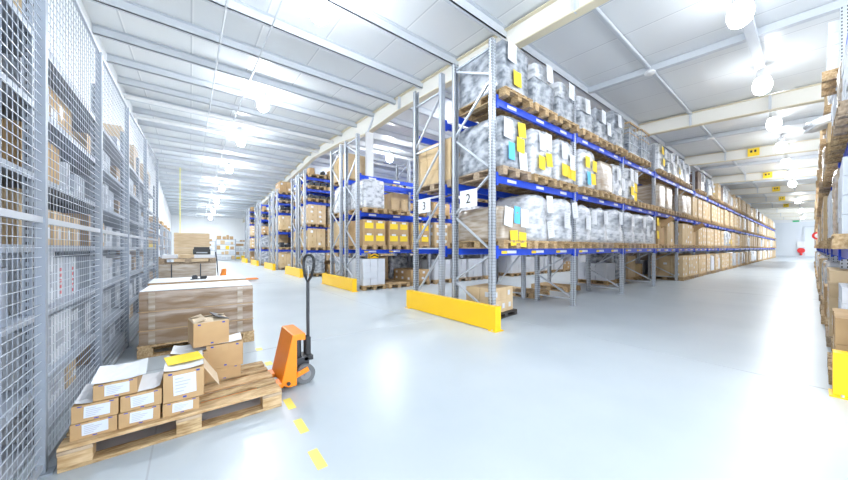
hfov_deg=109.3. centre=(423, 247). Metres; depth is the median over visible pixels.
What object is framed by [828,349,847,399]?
guard
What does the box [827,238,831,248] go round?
pallet
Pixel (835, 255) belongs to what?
rack
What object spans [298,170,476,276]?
rack
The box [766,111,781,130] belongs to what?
lamp
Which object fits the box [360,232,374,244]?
carton
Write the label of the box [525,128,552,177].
load
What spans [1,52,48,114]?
storage bin
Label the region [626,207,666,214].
pallet
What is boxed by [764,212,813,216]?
beam
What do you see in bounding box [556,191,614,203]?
pallet
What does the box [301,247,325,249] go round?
pallet
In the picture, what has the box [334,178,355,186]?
pallet
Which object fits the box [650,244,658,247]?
pallet
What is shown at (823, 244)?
pallets
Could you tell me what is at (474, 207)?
load
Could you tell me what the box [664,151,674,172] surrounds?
load
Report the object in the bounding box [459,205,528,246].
load
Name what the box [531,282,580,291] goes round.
pallet
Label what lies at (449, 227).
stack
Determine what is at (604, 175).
load
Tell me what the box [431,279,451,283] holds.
pallet
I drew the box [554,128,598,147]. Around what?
pallet
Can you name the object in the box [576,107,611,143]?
load
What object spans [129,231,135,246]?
storage box
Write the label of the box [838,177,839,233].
stack
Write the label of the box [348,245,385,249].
pallet
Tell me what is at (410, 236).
carton
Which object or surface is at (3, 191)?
carton
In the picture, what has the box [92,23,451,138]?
ceiling beam
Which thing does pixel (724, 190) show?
load
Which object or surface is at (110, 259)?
storage box
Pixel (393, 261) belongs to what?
load
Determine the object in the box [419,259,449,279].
stack
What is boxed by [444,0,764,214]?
beam
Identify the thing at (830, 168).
pallet
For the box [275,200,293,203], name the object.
pallet
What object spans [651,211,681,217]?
pallet
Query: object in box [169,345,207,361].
carton
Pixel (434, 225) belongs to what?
stack
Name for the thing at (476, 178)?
pallet
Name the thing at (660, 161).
load
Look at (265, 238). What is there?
load
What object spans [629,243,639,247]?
pallet
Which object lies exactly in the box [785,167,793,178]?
lamp
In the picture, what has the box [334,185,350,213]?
load
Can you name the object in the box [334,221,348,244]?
stack
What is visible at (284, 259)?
stack
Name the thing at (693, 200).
stack
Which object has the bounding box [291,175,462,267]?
rack
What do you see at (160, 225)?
shelving unit
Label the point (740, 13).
lamp
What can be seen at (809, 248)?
door
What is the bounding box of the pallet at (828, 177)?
[824,167,833,181]
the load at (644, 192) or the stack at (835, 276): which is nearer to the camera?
the stack at (835, 276)
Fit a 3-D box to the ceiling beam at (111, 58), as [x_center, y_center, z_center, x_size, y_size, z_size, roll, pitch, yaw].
[19.728,-4.669,28.718,69.620,0.180,0.140,0,0,-38]
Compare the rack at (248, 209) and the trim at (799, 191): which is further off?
the rack at (248, 209)
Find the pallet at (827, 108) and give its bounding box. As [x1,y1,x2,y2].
[823,104,831,115]
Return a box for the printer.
[193,247,209,254]
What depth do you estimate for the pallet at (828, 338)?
3.96 m
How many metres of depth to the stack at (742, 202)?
22.19 m
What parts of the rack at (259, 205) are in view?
post, post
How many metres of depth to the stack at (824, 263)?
6.61 m
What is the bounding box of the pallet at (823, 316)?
[821,310,826,323]
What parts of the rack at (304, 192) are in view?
post, upright frame, post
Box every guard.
[251,260,258,265]
[264,262,274,269]
[285,266,303,277]
[321,273,357,291]
[405,290,503,332]
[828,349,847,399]
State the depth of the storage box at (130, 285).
5.34 m
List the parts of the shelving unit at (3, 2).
shelf, shelf, shelf, shelf, shelf, shelf, shelf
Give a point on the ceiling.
(795, 57)
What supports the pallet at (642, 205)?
on the rack at (493, 251)
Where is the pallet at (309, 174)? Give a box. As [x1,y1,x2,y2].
[301,173,326,181]
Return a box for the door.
[803,226,816,256]
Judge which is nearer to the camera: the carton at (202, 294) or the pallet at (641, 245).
the carton at (202, 294)
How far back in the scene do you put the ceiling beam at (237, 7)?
6.41 m
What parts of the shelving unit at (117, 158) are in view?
panel, shelf, shelf, shelf, shelf, shelf, shelf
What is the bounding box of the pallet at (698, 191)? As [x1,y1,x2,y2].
[672,189,702,194]
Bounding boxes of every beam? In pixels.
[242,0,609,222]
[406,83,823,187]
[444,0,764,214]
[588,0,847,93]
[592,7,780,213]
[665,115,822,145]
[684,138,819,165]
[705,167,817,183]
[742,15,764,69]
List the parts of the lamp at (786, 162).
lamp glass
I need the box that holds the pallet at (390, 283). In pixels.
[379,279,409,288]
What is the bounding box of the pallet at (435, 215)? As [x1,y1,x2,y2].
[419,213,450,218]
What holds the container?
on the pallet at (698, 191)
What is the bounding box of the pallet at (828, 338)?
[825,326,832,346]
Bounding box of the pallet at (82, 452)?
[56,361,281,473]
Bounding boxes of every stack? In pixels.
[250,226,254,234]
[250,238,254,247]
[261,226,271,232]
[271,234,287,246]
[275,181,293,192]
[275,253,290,267]
[278,215,293,229]
[293,254,301,268]
[301,204,325,224]
[301,228,324,246]
[324,263,334,272]
[325,229,329,246]
[325,253,337,259]
[334,153,364,182]
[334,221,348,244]
[348,258,384,285]
[363,256,387,278]
[384,193,407,214]
[394,268,428,281]
[419,137,459,186]
[419,203,449,215]
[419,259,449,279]
[431,222,449,244]
[445,258,465,277]
[448,226,451,242]
[459,258,481,276]
[468,255,487,275]
[498,255,520,272]
[526,256,542,270]
[526,257,533,271]
[540,256,552,269]
[553,258,562,269]
[563,261,569,268]
[564,255,585,261]
[578,262,614,280]
[626,256,634,277]
[635,260,647,274]
[635,263,641,275]
[651,255,687,276]
[664,221,673,243]
[670,254,702,273]
[670,255,692,275]
[674,223,687,244]
[678,254,705,271]
[688,225,692,244]
[691,197,696,216]
[693,255,697,274]
[695,228,702,244]
[697,199,701,217]
[699,253,724,267]
[701,254,709,271]
[702,201,706,218]
[702,227,705,244]
[706,228,710,244]
[707,203,709,219]
[710,204,714,220]
[710,254,717,269]
[710,256,713,270]
[711,229,713,244]
[713,184,720,199]
[714,229,716,244]
[715,206,716,221]
[717,207,719,222]
[717,230,719,245]
[720,209,722,223]
[720,231,723,245]
[723,210,726,224]
[729,212,731,225]
[729,253,731,266]
[730,233,733,245]
[731,195,735,207]
[733,214,735,226]
[733,253,735,264]
[737,197,740,209]
[738,216,740,228]
[741,200,743,211]
[741,218,743,228]
[743,252,747,262]
[746,203,748,214]
[746,220,748,230]
[748,252,750,261]
[819,217,820,241]
[819,258,827,288]
[821,209,822,240]
[823,196,827,238]
[823,262,825,300]
[824,96,827,105]
[824,283,826,315]
[826,19,839,70]
[826,122,831,142]
[827,267,839,323]
[828,191,832,237]
[828,268,847,335]
[831,94,836,131]
[832,308,847,350]
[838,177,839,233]
[838,283,847,308]
[839,156,847,233]
[841,42,847,100]
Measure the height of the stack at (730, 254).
0.836 m
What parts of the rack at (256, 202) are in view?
post, post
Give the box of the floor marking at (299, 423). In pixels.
[293,418,308,433]
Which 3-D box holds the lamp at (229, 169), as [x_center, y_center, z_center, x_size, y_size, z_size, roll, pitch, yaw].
[-10.525,-4.434,16.261,0.310,0.775,0.310,0,0,-38]
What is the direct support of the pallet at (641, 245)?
on the rack at (493, 251)
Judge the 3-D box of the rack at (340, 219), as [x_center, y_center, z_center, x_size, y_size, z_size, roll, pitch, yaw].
[4.670,-1.100,16.576,19.740,4.800,0.970,0,0,-38]
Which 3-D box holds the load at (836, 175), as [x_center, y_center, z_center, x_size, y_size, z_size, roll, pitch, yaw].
[5.967,-0.587,3.698,0.780,0.904,1.136,0,0,-38]
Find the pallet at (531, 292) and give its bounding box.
[513,286,549,298]
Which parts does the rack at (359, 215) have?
post, upright frame, post, post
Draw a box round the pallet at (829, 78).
[821,67,838,96]
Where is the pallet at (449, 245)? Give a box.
[446,242,466,247]
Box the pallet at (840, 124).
[833,100,847,135]
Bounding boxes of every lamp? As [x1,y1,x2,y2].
[219,183,224,190]
[226,162,232,172]
[237,132,244,146]
[257,91,268,111]
[386,148,392,162]
[726,0,754,28]
[752,68,772,94]
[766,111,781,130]
[775,134,787,152]
[781,155,791,167]
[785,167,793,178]
[788,178,796,186]
[795,196,800,203]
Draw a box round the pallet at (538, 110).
[509,102,557,129]
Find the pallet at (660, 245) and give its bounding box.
[659,244,667,247]
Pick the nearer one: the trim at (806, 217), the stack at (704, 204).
the stack at (704, 204)
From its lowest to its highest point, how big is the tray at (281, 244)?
0.291 m
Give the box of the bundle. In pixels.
[466,283,512,311]
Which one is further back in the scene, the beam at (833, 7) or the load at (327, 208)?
the load at (327, 208)
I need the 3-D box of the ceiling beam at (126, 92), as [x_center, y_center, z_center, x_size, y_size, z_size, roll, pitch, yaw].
[18.049,-4.825,30.883,69.620,0.180,0.140,0,0,-38]
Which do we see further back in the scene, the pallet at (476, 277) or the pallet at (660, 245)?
the pallet at (476, 277)
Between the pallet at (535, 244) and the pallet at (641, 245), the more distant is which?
the pallet at (641, 245)
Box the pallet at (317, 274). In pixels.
[306,273,321,276]
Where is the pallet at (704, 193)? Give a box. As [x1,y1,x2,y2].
[678,191,706,196]
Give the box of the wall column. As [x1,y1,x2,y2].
[365,113,374,257]
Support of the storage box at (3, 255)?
on the shelving unit at (61, 194)
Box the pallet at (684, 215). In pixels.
[656,213,688,219]
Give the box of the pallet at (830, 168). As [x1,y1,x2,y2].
[826,163,837,173]
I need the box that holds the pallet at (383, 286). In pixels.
[360,284,385,290]
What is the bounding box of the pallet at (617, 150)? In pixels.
[592,145,627,161]
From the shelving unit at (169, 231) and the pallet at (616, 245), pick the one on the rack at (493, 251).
the pallet at (616, 245)
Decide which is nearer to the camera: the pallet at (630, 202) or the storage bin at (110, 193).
the storage bin at (110, 193)
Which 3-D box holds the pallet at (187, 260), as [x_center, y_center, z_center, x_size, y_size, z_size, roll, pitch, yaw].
[-6.383,0.338,8.148,1.200,0.144,0.805,0,0,-38]
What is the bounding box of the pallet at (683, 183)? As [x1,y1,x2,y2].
[665,180,686,187]
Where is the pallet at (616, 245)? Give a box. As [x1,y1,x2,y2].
[614,243,628,247]
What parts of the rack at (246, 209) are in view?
post, post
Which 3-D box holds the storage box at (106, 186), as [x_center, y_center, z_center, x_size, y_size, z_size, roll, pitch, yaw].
[-4.249,-0.641,3.724,0.451,0.340,0.190,0,0,-38]
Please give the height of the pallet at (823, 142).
0.144 m
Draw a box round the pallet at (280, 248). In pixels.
[278,247,290,249]
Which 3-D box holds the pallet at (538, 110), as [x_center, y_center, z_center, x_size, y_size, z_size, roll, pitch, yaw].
[1.984,-2.602,6.225,0.805,0.144,1.200,0,0,-38]
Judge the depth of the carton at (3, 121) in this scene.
1.91 m
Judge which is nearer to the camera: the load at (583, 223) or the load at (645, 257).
the load at (583, 223)
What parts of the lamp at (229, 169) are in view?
lamp glass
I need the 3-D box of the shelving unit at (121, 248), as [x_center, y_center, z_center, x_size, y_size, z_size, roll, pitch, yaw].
[-4.236,-0.210,3.644,0.673,3.020,1.630,0,0,-38]
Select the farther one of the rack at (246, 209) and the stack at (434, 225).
the rack at (246, 209)
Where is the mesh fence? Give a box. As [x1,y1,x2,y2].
[0,0,158,479]
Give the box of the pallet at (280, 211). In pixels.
[275,210,293,212]
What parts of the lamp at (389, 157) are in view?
lamp glass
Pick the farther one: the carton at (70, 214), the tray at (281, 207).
the tray at (281, 207)
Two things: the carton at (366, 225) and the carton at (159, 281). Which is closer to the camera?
the carton at (159, 281)
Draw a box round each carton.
[1,118,58,184]
[1,187,21,244]
[13,0,21,13]
[48,86,71,136]
[48,210,49,244]
[51,210,60,244]
[61,213,89,245]
[61,214,69,245]
[64,359,75,388]
[69,411,119,441]
[70,218,77,245]
[71,384,120,424]
[72,131,89,152]
[76,345,89,365]
[91,358,147,401]
[103,123,124,140]
[110,166,119,181]
[114,200,119,213]
[116,250,141,255]
[118,399,162,428]
[120,370,163,412]
[129,144,137,171]
[129,296,132,318]
[131,257,135,269]
[138,302,253,331]
[138,318,253,345]
[139,280,252,311]
[148,275,245,285]
[163,350,219,403]
[163,396,198,417]
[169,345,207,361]
[188,312,228,347]
[204,368,206,383]
[206,332,242,368]
[207,364,240,382]
[348,221,355,232]
[348,233,355,244]
[360,219,374,231]
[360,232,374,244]
[375,220,384,232]
[375,233,384,244]
[385,221,398,232]
[385,233,398,244]
[399,222,407,233]
[399,233,407,244]
[408,222,419,233]
[408,234,419,244]
[420,223,428,233]
[420,234,428,244]
[656,216,673,243]
[692,223,704,244]
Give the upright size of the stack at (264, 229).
0.496 m
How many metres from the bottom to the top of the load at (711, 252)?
0.896 m
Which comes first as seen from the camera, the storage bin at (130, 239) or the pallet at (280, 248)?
the storage bin at (130, 239)
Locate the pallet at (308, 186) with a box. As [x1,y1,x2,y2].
[301,185,325,192]
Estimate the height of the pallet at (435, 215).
0.144 m
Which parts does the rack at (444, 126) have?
post, upright frame, post, post, upright frame, post, post, upright frame, post, post, post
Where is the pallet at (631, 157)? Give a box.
[595,152,640,165]
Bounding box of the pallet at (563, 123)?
[534,116,578,139]
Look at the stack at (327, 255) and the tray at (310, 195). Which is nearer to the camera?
the tray at (310, 195)
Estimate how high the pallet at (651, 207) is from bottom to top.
0.144 m
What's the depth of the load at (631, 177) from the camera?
8.62 m
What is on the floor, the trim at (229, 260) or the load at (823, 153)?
the trim at (229, 260)
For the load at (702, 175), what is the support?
on the pallet at (704, 193)
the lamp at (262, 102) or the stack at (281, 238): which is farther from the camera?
the stack at (281, 238)
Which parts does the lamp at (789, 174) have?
lamp glass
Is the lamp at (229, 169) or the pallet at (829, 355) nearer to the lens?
the pallet at (829, 355)
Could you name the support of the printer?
on the flat box at (201, 255)
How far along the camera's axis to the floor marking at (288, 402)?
2.51 m
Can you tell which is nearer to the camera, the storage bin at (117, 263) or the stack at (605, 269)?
the storage bin at (117, 263)
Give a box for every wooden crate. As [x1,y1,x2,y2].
[174,233,209,247]
[174,248,207,261]
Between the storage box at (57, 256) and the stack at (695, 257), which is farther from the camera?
the stack at (695, 257)
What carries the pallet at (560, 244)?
on the rack at (493, 251)
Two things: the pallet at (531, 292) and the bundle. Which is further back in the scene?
the pallet at (531, 292)
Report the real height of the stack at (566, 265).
0.396 m
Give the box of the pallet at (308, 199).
[301,198,325,203]
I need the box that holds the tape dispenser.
[190,275,206,279]
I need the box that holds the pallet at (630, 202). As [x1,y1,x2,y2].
[591,199,638,209]
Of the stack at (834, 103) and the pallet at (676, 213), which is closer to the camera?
the stack at (834, 103)
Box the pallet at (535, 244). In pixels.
[486,241,556,248]
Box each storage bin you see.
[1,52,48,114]
[1,268,5,319]
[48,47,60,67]
[70,174,83,196]
[71,320,77,347]
[74,174,103,205]
[76,270,77,290]
[103,151,109,171]
[103,282,119,306]
[109,191,111,209]
[110,136,119,149]
[111,304,119,330]
[114,228,139,246]
[114,259,119,275]
[129,207,139,223]
[129,211,135,221]
[129,233,131,246]
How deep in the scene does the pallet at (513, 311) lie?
5.71 m
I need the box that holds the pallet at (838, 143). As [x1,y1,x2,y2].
[831,126,847,151]
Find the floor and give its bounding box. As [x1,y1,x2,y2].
[13,254,847,479]
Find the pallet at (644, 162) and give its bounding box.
[624,158,650,169]
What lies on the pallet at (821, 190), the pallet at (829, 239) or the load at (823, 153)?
the load at (823, 153)
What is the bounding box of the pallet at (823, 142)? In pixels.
[820,138,826,150]
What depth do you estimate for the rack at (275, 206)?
18.11 m
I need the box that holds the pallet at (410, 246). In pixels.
[393,245,429,248]
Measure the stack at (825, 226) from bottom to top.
0.836 m
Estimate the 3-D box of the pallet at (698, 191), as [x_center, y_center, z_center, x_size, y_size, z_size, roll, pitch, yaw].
[12.334,-2.602,14.280,0.805,0.144,1.200,0,0,-39]
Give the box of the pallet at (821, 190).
[819,182,830,192]
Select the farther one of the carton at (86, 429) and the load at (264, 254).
the load at (264, 254)
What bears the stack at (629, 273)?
on the pallet
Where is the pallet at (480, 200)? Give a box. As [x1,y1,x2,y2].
[477,194,526,202]
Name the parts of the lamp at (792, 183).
lamp glass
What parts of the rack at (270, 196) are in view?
post, upright frame, post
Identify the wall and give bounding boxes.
[48,0,170,249]
[171,215,406,259]
[628,219,814,255]
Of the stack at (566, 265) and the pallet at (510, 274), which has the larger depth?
the stack at (566, 265)
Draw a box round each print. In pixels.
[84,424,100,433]
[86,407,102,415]
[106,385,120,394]
[131,413,145,421]
[132,397,145,405]
[175,377,190,392]
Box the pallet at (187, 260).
[159,257,215,263]
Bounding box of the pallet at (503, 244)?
[459,240,531,248]
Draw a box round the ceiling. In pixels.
[81,0,839,216]
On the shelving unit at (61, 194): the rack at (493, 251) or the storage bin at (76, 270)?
the storage bin at (76, 270)
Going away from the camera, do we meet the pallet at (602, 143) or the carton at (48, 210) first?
the carton at (48, 210)
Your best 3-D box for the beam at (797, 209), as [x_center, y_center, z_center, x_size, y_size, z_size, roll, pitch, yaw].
[29.414,-4.038,44.963,0.180,1.940,49.000,0,0,-38]
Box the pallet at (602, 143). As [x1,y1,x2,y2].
[576,137,613,153]
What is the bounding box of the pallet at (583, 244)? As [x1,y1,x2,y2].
[580,242,598,247]
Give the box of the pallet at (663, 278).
[647,275,688,280]
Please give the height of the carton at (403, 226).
0.390 m
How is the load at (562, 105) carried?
on the pallet at (563, 123)
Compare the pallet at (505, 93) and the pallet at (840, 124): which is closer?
the pallet at (840, 124)
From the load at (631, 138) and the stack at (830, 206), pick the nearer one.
the stack at (830, 206)
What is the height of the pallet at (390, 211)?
0.144 m
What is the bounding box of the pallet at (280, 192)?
[275,191,290,196]
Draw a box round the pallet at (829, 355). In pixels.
[827,352,831,384]
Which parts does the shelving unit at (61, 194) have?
shelf, shelf, shelf, shelf, shelf, shelf, shelf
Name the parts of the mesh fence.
panel, rail, cage post, rail, panel, cage post, panel, rail, cage post, panel, rail, cage post, panel, rail, cage post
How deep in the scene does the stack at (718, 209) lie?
16.53 m
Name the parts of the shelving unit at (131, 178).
shelf, shelf, shelf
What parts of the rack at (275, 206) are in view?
post, upright frame, post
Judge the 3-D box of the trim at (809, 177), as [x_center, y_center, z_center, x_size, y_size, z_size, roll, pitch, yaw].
[23.436,-3.993,16.123,0.120,0.752,10.758,0,0,-38]
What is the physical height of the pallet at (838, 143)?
0.144 m
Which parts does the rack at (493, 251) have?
post, upright frame, post, post, upright frame, post, post, upright frame, post, post, upright frame, post, post, upright frame, post, post, post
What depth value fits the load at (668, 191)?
10.85 m
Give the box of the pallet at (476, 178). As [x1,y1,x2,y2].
[459,165,530,188]
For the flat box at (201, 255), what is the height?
0.090 m
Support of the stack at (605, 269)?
on the pallet
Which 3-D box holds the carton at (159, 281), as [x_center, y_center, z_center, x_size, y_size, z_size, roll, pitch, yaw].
[-3.648,0.825,4.915,1.200,0.658,0.800,0,0,-37]
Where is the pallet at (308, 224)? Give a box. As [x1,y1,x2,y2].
[301,223,325,226]
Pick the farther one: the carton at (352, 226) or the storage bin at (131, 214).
the carton at (352, 226)
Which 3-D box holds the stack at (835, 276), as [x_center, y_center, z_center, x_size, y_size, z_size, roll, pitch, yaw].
[5.978,0.727,3.727,0.779,0.856,1.159,0,0,-37]
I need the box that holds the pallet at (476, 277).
[461,276,482,280]
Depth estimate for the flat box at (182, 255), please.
7.86 m
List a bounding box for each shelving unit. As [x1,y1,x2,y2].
[1,0,33,479]
[1,26,94,450]
[48,116,124,367]
[61,133,137,331]
[103,174,148,312]
[111,175,154,282]
[141,223,161,278]
[155,225,165,254]
[159,229,168,261]
[159,231,170,261]
[216,239,235,259]
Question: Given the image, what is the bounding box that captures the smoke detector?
[644,69,655,75]
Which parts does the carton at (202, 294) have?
lid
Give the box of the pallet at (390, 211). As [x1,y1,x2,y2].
[379,209,409,215]
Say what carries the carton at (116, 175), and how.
on the shelving unit at (117, 158)
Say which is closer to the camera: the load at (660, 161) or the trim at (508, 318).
the trim at (508, 318)
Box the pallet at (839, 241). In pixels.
[831,234,847,248]
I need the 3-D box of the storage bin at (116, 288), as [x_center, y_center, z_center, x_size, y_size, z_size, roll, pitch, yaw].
[-4.912,0.719,4.518,0.451,0.360,0.440,0,0,-38]
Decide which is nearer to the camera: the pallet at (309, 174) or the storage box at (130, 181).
the storage box at (130, 181)
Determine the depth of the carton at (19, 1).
1.92 m
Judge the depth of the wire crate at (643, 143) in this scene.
9.13 m
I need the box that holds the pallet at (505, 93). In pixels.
[459,85,532,122]
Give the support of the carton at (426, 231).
on the carton at (424, 239)
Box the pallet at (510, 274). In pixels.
[498,272,520,276]
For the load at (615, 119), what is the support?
on the pallet at (617, 150)
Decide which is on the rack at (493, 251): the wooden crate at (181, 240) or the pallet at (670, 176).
the pallet at (670, 176)
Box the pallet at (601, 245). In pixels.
[598,242,613,247]
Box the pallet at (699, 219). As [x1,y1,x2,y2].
[674,218,702,222]
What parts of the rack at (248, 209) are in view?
post, post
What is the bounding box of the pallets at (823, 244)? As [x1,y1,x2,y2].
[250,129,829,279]
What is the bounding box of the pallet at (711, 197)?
[695,195,714,200]
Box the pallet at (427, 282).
[393,279,429,285]
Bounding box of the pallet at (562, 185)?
[512,180,577,196]
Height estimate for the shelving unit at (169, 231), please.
2.350 m
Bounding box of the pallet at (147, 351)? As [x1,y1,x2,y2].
[137,329,253,358]
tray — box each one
[278,197,290,200]
[278,205,290,210]
[278,242,290,246]
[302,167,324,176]
[302,181,325,187]
[302,194,324,199]
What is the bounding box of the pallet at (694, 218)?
[672,216,697,221]
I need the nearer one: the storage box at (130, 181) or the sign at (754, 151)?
the storage box at (130, 181)
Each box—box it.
[1,252,21,314]
[1,328,21,391]
[1,384,49,446]
[48,251,54,304]
[48,306,70,366]
[51,370,63,404]
[55,257,63,298]
[57,256,105,281]
[60,161,69,189]
[64,257,75,295]
[67,298,89,332]
[71,308,77,319]
[76,260,89,287]
[87,290,110,318]
[89,254,130,270]
[103,183,107,207]
[105,227,111,245]
[106,258,111,280]
[106,322,114,341]
[114,230,119,246]
[129,177,132,192]
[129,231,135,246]
[129,277,135,294]
[129,284,131,299]
[162,254,177,258]
[180,254,190,257]
[194,254,214,257]
[368,253,377,257]
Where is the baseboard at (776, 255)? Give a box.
[776,255,814,256]
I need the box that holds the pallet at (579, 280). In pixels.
[578,279,616,284]
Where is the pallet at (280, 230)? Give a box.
[275,229,290,231]
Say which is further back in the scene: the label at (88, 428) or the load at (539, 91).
the load at (539, 91)
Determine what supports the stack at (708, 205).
on the pallet
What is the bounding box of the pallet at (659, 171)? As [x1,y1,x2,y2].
[637,169,667,180]
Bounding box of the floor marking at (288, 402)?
[283,398,296,409]
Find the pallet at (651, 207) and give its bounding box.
[615,204,658,212]
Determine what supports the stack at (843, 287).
on the pallet
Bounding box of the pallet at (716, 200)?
[705,199,720,203]
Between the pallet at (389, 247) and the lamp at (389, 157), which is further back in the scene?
the lamp at (389, 157)
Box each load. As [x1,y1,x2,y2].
[159,263,215,277]
[261,235,268,246]
[261,251,271,263]
[302,253,324,273]
[326,207,338,224]
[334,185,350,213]
[335,256,364,276]
[350,179,383,209]
[384,255,406,278]
[399,255,425,267]
[419,253,438,258]
[451,196,479,218]
[459,39,527,108]
[459,115,527,176]
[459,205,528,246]
[496,194,554,240]
[508,63,554,112]
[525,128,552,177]
[533,81,574,124]
[546,199,578,241]
[551,139,575,183]
[556,95,593,135]
[559,149,596,189]
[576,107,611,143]
[576,205,596,241]
[588,208,607,242]
[591,253,618,278]
[594,161,612,192]
[604,209,622,242]
[606,110,624,147]
[610,164,624,196]
[624,168,637,201]
[624,212,634,242]
[626,253,651,259]
[632,143,666,172]
[632,214,649,243]
[635,183,664,207]
[642,215,658,243]
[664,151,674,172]
[665,187,671,209]
[670,153,680,176]
[672,195,686,213]
[679,159,686,180]
[684,164,689,183]
[685,195,690,214]
[701,173,704,190]
[702,179,713,195]
[711,252,733,265]
[722,187,726,201]
[724,231,729,245]
[728,191,730,204]
[821,260,839,293]
[822,146,825,181]
[822,206,822,240]
[824,261,839,283]
[827,87,836,104]
[827,195,828,238]
[832,168,839,233]
[837,59,842,104]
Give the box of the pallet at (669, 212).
[650,209,673,215]
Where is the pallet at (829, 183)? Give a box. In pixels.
[823,175,831,187]
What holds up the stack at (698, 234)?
on the pallet
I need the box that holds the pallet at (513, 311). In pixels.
[501,308,516,318]
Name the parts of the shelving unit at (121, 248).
shelf, shelf, shelf, shelf, shelf, shelf, shelf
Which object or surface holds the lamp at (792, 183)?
hanging from the ceiling
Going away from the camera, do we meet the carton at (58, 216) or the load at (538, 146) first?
the carton at (58, 216)
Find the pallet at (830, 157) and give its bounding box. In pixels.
[825,142,844,163]
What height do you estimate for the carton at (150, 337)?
0.174 m
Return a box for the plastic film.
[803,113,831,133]
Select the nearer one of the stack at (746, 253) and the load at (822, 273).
the load at (822, 273)
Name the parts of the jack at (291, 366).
head frame, tiller handle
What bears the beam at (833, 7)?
attached to the ceiling
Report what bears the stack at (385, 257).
on the pallets at (823, 244)
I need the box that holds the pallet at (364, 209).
[348,207,386,214]
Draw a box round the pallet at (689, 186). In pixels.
[671,183,692,190]
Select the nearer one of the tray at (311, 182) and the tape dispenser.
the tape dispenser
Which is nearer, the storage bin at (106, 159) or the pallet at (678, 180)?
the storage bin at (106, 159)
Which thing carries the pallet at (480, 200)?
on the rack at (444, 126)
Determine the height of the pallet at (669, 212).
0.144 m
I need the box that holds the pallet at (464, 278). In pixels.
[445,277,467,281]
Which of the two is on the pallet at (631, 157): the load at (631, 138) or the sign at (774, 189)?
the load at (631, 138)
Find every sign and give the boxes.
[418,198,429,213]
[460,188,476,207]
[748,147,759,156]
[763,172,771,178]
[772,186,779,191]
[812,232,817,239]
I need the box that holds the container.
[672,171,700,191]
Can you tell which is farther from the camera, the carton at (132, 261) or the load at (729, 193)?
the load at (729, 193)
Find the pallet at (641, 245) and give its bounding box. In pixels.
[640,244,650,247]
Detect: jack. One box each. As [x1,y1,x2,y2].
[162,254,314,412]
[215,252,257,279]
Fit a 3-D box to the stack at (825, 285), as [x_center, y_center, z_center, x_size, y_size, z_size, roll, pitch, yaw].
[7.464,0.906,4.908,0.777,0.496,1.136,0,0,-37]
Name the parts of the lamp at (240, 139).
lamp glass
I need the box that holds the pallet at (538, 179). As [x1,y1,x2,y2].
[486,173,556,193]
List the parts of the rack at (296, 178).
post, upright frame, post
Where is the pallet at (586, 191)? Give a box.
[540,186,598,200]
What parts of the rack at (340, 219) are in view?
post, upright frame, post, post, upright frame, post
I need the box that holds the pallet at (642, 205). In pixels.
[601,202,648,210]
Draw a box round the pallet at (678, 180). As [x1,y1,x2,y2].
[642,176,681,184]
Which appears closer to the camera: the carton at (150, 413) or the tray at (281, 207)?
the carton at (150, 413)
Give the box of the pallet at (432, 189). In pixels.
[419,179,475,196]
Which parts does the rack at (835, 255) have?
post, post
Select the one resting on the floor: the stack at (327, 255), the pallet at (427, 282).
the pallet at (427, 282)
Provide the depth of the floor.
2.71 m
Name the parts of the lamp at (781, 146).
lamp glass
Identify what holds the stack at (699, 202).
on the pallet at (699, 219)
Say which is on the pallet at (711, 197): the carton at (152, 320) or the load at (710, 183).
the load at (710, 183)
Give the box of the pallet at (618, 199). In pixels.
[577,195,626,206]
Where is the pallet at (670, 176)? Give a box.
[638,173,675,184]
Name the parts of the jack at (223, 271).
tiller handle, head frame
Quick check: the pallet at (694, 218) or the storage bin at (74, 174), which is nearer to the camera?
the storage bin at (74, 174)
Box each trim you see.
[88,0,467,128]
[91,318,431,381]
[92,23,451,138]
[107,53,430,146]
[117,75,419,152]
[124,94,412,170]
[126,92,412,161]
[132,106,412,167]
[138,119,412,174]
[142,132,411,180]
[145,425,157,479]
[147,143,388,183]
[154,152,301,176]
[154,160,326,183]
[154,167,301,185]
[159,173,451,207]
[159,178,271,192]
[160,183,450,213]
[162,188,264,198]
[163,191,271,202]
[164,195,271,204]
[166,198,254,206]
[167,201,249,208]
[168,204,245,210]
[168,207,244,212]
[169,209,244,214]
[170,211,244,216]
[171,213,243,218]
[196,0,227,216]
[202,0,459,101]
[204,0,283,218]
[229,260,416,320]
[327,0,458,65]
[508,318,827,389]
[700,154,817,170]
[722,176,816,185]
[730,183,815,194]
[736,191,810,195]
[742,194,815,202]
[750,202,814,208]
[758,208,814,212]
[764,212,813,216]
[768,216,813,219]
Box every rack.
[245,209,246,257]
[247,208,254,262]
[255,202,295,259]
[257,200,360,265]
[269,192,386,262]
[273,189,393,269]
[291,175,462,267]
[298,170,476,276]
[330,144,556,275]
[344,133,563,290]
[413,73,713,298]
[452,37,774,306]
[816,4,847,268]
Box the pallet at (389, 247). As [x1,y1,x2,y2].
[378,245,408,249]
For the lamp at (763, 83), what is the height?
0.675 m
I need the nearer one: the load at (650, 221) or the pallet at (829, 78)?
the pallet at (829, 78)
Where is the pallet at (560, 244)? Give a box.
[557,241,580,247]

